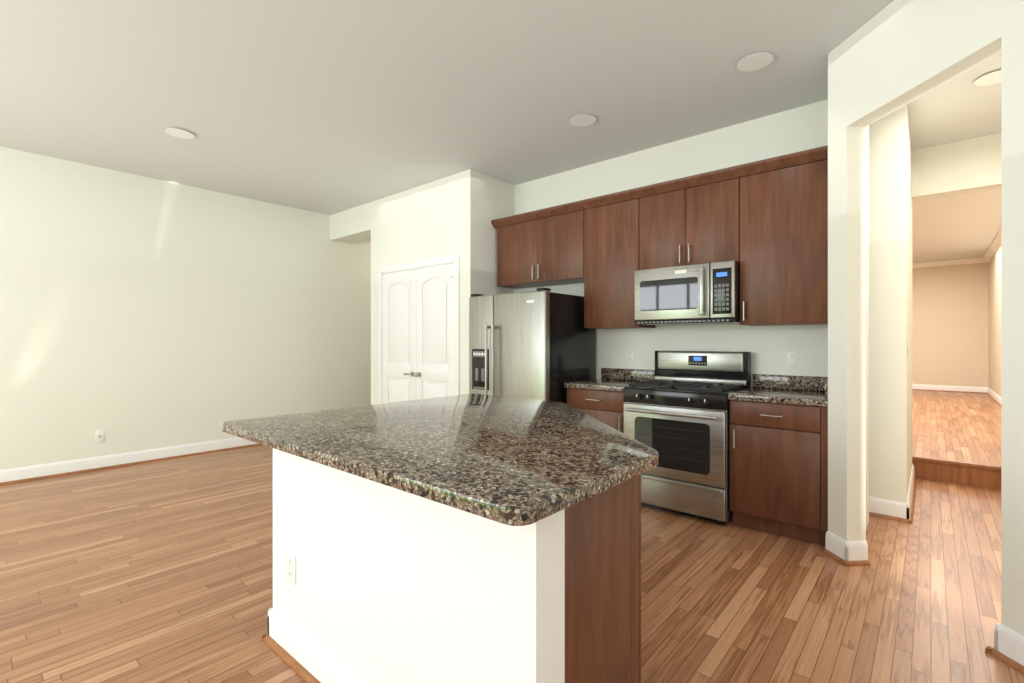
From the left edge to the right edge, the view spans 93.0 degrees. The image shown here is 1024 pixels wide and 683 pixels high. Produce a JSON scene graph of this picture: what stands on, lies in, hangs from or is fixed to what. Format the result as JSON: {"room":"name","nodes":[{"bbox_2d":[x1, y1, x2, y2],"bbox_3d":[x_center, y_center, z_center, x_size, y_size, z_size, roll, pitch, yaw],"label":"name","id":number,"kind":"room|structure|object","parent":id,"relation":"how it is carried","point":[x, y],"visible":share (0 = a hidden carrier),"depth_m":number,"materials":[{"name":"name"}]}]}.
{"room":"kitchen","nodes":[
{"label":"kitchen","id":0,"kind":"room"},
{"bbox_2d":[0,146,327,469],"bbox_3d":[-3.501,-0.230,5.618,0.140,3.000,10.340,0,0,41],"label":"wall","id":1,"kind":"structure","parent":0,"point":[140,313],"depth_m":5.09,"materials":[{"name":"white paint"}]},
{"bbox_2d":[95,430,103,442],"bbox_3d":[-4.089,0.940,4.818,0.012,0.120,0.072,0,0,41],"label":"outlet","id":2,"kind":"object","parent":1,"relation":"attached to","point":[99,435],"visible":1,"depth_m":4.82,"materials":[{"name":"white plastic"}]},
{"bbox_2d":[0,384,1023,674],"bbox_3d":[2.855,1.109,4.668,10.730,0.323,17.200,0,0,41],"label":"baseboard","id":3,"kind":"structure","parent":1,"relation":"attached to","point":[1008,646],"depth_m":4.38,"materials":[{"name":"white wood"}]},
{"bbox_2d":[368,200,375,404],"bbox_3d":[-1.578,-0.230,6.126,0.130,3.000,0.380,0,0,41],"label":"wall","id":4,"kind":"structure","parent":0,"point":[371,205],"depth_m":6.00,"materials":[{"name":"white paint"}]},
{"bbox_2d":[328,169,479,409],"bbox_3d":[-1.332,-0.230,5.914,2.740,3.000,0.420,0,0,41],"label":"wall","id":5,"kind":"structure","parent":0,"point":[440,218],"depth_m":5.81,"materials":[{"name":"white paint"}]},
{"bbox_2d":[383,263,453,402],"bbox_3d":[-1.084,0.224,5.433,1.284,2.069,0.108,0,0,41],"label":"closet door","id":6,"kind":"structure","parent":5,"relation":"in","point":[418,334],"depth_m":5.41,"materials":[{"name":"white wood"}]},
{"bbox_2d":[378,255,459,403],"bbox_3d":[-1.042,0.192,5.481,1.429,2.157,0.138,0,0,41],"label":"trim","id":7,"kind":"structure","parent":5,"relation":"attached to","point":[455,259],"depth_m":5.25,"materials":[{"name":"white wood"}]},
{"bbox_2d":[480,173,515,294],"bbox_3d":[-0.199,-0.230,5.214,0.150,3.000,0.540,0,0,41],"label":"wall","id":8,"kind":"structure","parent":0,"point":[497,197],"depth_m":5.11,"materials":[{"name":"white paint"}]},
{"bbox_2d":[0,0,1000,262],"bbox_3d":[2.877,-1.780,4.716,11.200,0.100,17.700,0,0,41],"label":"ceiling","id":9,"kind":"structure","parent":0,"point":[328,106],"depth_m":3.32,"materials":[{"name":"white paint"}]},
{"bbox_2d":[165,128,194,138],"bbox_3d":[-2.744,-1.723,4.015,0.204,0.013,0.204,0,0,41],"label":"recessed light","id":10,"kind":"object","parent":9,"relation":"in","point":[179,133],"visible":0.94,"depth_m":4.01,"materials":[{"name":"white"}]},
{"bbox_2d":[569,114,595,125],"bbox_3d":[0.549,-1.723,3.777,0.204,0.013,0.204,0,0,41],"label":"recessed light","id":11,"kind":"object","parent":9,"relation":"in","point":[583,120],"visible":0.96,"depth_m":3.77,"materials":[{"name":"white"}]},
{"bbox_2d":[737,52,773,71],"bbox_3d":[1.494,-1.723,2.990,0.204,0.013,0.204,0,0,41],"label":"recessed light","id":12,"kind":"object","parent":9,"relation":"in","point":[755,62],"visible":1,"depth_m":2.98,"materials":[{"name":"white"}]},
{"bbox_2d":[974,70,1000,85],"bbox_3d":[3.148,-1.723,3.162,0.204,0.013,0.204,0,0,41],"label":"recessed light","id":13,"kind":"object","parent":9,"relation":"in","point":[991,78],"visible":0.58,"depth_m":3.18,"materials":[{"name":"white"}]},
{"bbox_2d":[0,445,1023,682],"bbox_3d":[2.877,1.320,4.716,11.200,0.100,17.700,0,0,41],"label":"floor","id":14,"kind":"structure","parent":0,"point":[157,572],"depth_m":2.49,"materials":[{"name":"brown wood"}]},
{"bbox_2d":[261,450,640,682],"bbox_3d":[-0.065,0.833,2.096,1.493,0.876,1.349,0,0,41],"label":"kitchen island","id":15,"kind":"object","parent":14,"relation":"on","point":[473,538],"depth_m":1.44,"materials":[{"name":"white"}]},
{"bbox_2d":[222,394,658,533],"bbox_3d":[-0.126,0.374,2.175,1.730,0.040,1.570,0,0,41],"label":"island countertop","id":16,"kind":"structure","parent":15,"relation":"on","point":[512,463],"depth_m":1.60,"materials":[{"name":"stone"}]},
{"bbox_2d":[469,288,595,403],"bbox_3d":[0.178,0.409,4.637,0.915,1.722,0.882,0,0,41],"label":"fridge","id":17,"kind":"object","parent":14,"relation":"on","point":[539,344],"visible":0.56,"depth_m":4.31,"materials":[{"name":"silver metal"}]},
{"bbox_2d":[567,388,624,432],"bbox_3d":[0.870,0.833,4.235,0.564,0.875,0.644,0,0,41],"label":"base cabinet","id":18,"kind":"object","parent":14,"relation":"on","point":[605,407],"visible":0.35,"depth_m":3.98,"materials":[{"name":"brown wood"}]},
{"bbox_2d":[564,368,654,391],"bbox_3d":[0.873,0.324,4.238,0.568,0.143,0.636,0,0,41],"label":"countertop","id":19,"kind":"structure","parent":18,"relation":"on","point":[615,379],"depth_m":4.33,"materials":[{"name":"stone"}]},
{"bbox_2d":[623,351,750,524],"bbox_3d":[1.339,0.675,3.751,0.762,1.190,0.700,0,0,41],"label":"range","id":20,"kind":"object","parent":14,"relation":"on","point":[677,413],"visible":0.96,"depth_m":3.53,"materials":[{"name":"silver metal"}]},
{"bbox_2d":[730,400,827,545],"bbox_3d":[1.890,0.833,3.356,0.574,0.875,0.644,0,0,41],"label":"base cabinet","id":21,"kind":"object","parent":14,"relation":"on","point":[779,469],"visible":0.88,"depth_m":3.13,"materials":[{"name":"brown wood"}]},
{"bbox_2d":[728,374,827,406],"bbox_3d":[1.892,0.324,3.359,0.576,0.143,0.636,0,0,41],"label":"countertop","id":22,"kind":"structure","parent":21,"relation":"on","point":[798,390],"depth_m":3.45,"materials":[{"name":"stone"}]},
{"bbox_2d":[516,100,823,387],"bbox_3d":[0.651,-0.230,4.944,4.810,3.000,0.140,0,0,41],"label":"wall","id":23,"kind":"structure","parent":0,"point":[801,128],"depth_m":4.07,"materials":[{"name":"white paint"}]},
{"bbox_2d":[495,205,582,288],"bbox_3d":[0.353,-0.900,4.891,1.068,0.640,0.327,0,0,41],"label":"upper cabinet","id":24,"kind":"object","parent":23,"relation":"attached to","point":[546,249],"depth_m":4.74,"materials":[{"name":"brown wood"}]},
{"bbox_2d":[583,193,654,328],"bbox_3d":[0.963,-0.670,4.365,0.536,1.100,0.327,0,0,41],"label":"upper cabinet","id":25,"kind":"object","parent":23,"relation":"attached to","point":[610,228],"depth_m":4.24,"materials":[{"name":"brown wood"}]},
{"bbox_2d":[627,350,633,362],"bbox_3d":[1.090,0.135,4.466,0.072,0.120,0.008,0,0,41],"label":"electrical outlet","id":26,"kind":"object","parent":23,"relation":"attached to","point":[630,356],"visible":1,"depth_m":4.47,"materials":[{"name":"grey plastic"}]},
{"bbox_2d":[639,173,738,269],"bbox_3d":[1.467,-0.903,3.931,0.786,0.634,0.327,0,0,41],"label":"upper cabinet","id":27,"kind":"object","parent":23,"relation":"attached to","point":[696,222],"depth_m":3.78,"materials":[{"name":"brown wood"}]},
{"bbox_2d":[634,260,739,325],"bbox_3d":[1.418,-0.361,3.874,0.782,0.443,0.476,0,0,41],"label":"microwave","id":28,"kind":"object","parent":27,"relation":"attached to","point":[702,294],"visible":1,"depth_m":3.70,"materials":[{"name":"silver metal"}]},
{"bbox_2d":[739,153,827,325],"bbox_3d":[1.990,-0.670,3.480,0.586,1.100,0.327,0,0,41],"label":"upper cabinet","id":29,"kind":"object","parent":23,"relation":"attached to","point":[764,222],"depth_m":3.36,"materials":[{"name":"brown wood"}]},
{"bbox_2d":[787,352,797,367],"bbox_3d":[2.083,0.135,3.611,0.072,0.120,0.008,0,0,41],"label":"electrical outlet","id":30,"kind":"object","parent":23,"relation":"attached to","point":[792,359],"visible":1,"depth_m":3.61,"materials":[{"name":"grey plastic"}]},
{"bbox_2d":[824,99,868,528],"bbox_3d":[2.162,-0.230,3.121,0.140,3.000,0.630,0,0,41],"label":"wall","id":31,"kind":"structure","parent":0,"point":[825,101],"depth_m":3.34,"materials":[{"name":"white paint"}]},
{"bbox_2d":[869,105,912,502],"bbox_3d":[3.021,-0.230,4.063,0.470,3.000,1.260,0,0,41],"label":"wall","id":32,"kind":"structure","parent":0,"point":[890,149],"depth_m":3.51,"materials":[{"name":"white paint"}]},
{"bbox_2d":[907,340,909,356],"bbox_3d":[2.884,0.050,3.534,0.012,0.120,0.072,0,0,41],"label":"light switch","id":33,"kind":"object","parent":32,"relation":"attached to","point":[908,347],"visible":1,"depth_m":3.52,"materials":[{"name":"white plastic"}]},
{"bbox_2d":[828,0,1023,635],"bbox_3d":[2.219,-0.230,-0.558,0.115,3.000,7.000,0,0,-4],"label":"wall","id":34,"kind":"structure","parent":0,"point":[893,56],"depth_m":2.44,"materials":[{"name":"white paint"}]},
{"bbox_2d":[912,390,1000,489],"bbox_3d":[5.876,1.170,8.042,3.400,0.200,8.145,0,0,41],"label":"floor","id":35,"kind":"structure","parent":0,"point":[956,437],"depth_m":5.38,"materials":[{"name":"brown wood"}]},
{"bbox_2d":[913,133,1000,396],"bbox_3d":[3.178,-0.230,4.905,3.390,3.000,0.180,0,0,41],"label":"wall","id":36,"kind":"structure","parent":0,"point":[945,321],"depth_m":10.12,"materials":[{"name":"white paint"}]},
{"bbox_2d":[912,258,981,267],"bbox_3d":[8.469,-1.680,11.127,3.300,0.100,0.085,0,0,41],"label":"crown molding","id":37,"kind":"structure","parent":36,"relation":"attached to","point":[973,260],"depth_m":10.39,"materials":[{"name":"white wood"}]},
{"bbox_2d":[982,229,1000,262],"bbox_3d":[7.133,-1.680,6.961,0.085,0.100,8.140,0,0,41],"label":"crown molding","id":38,"kind":"structure","parent":36,"relation":"attached to","point":[992,249],"depth_m":8.79,"materials":[{"name":"white wood"}]}
]}

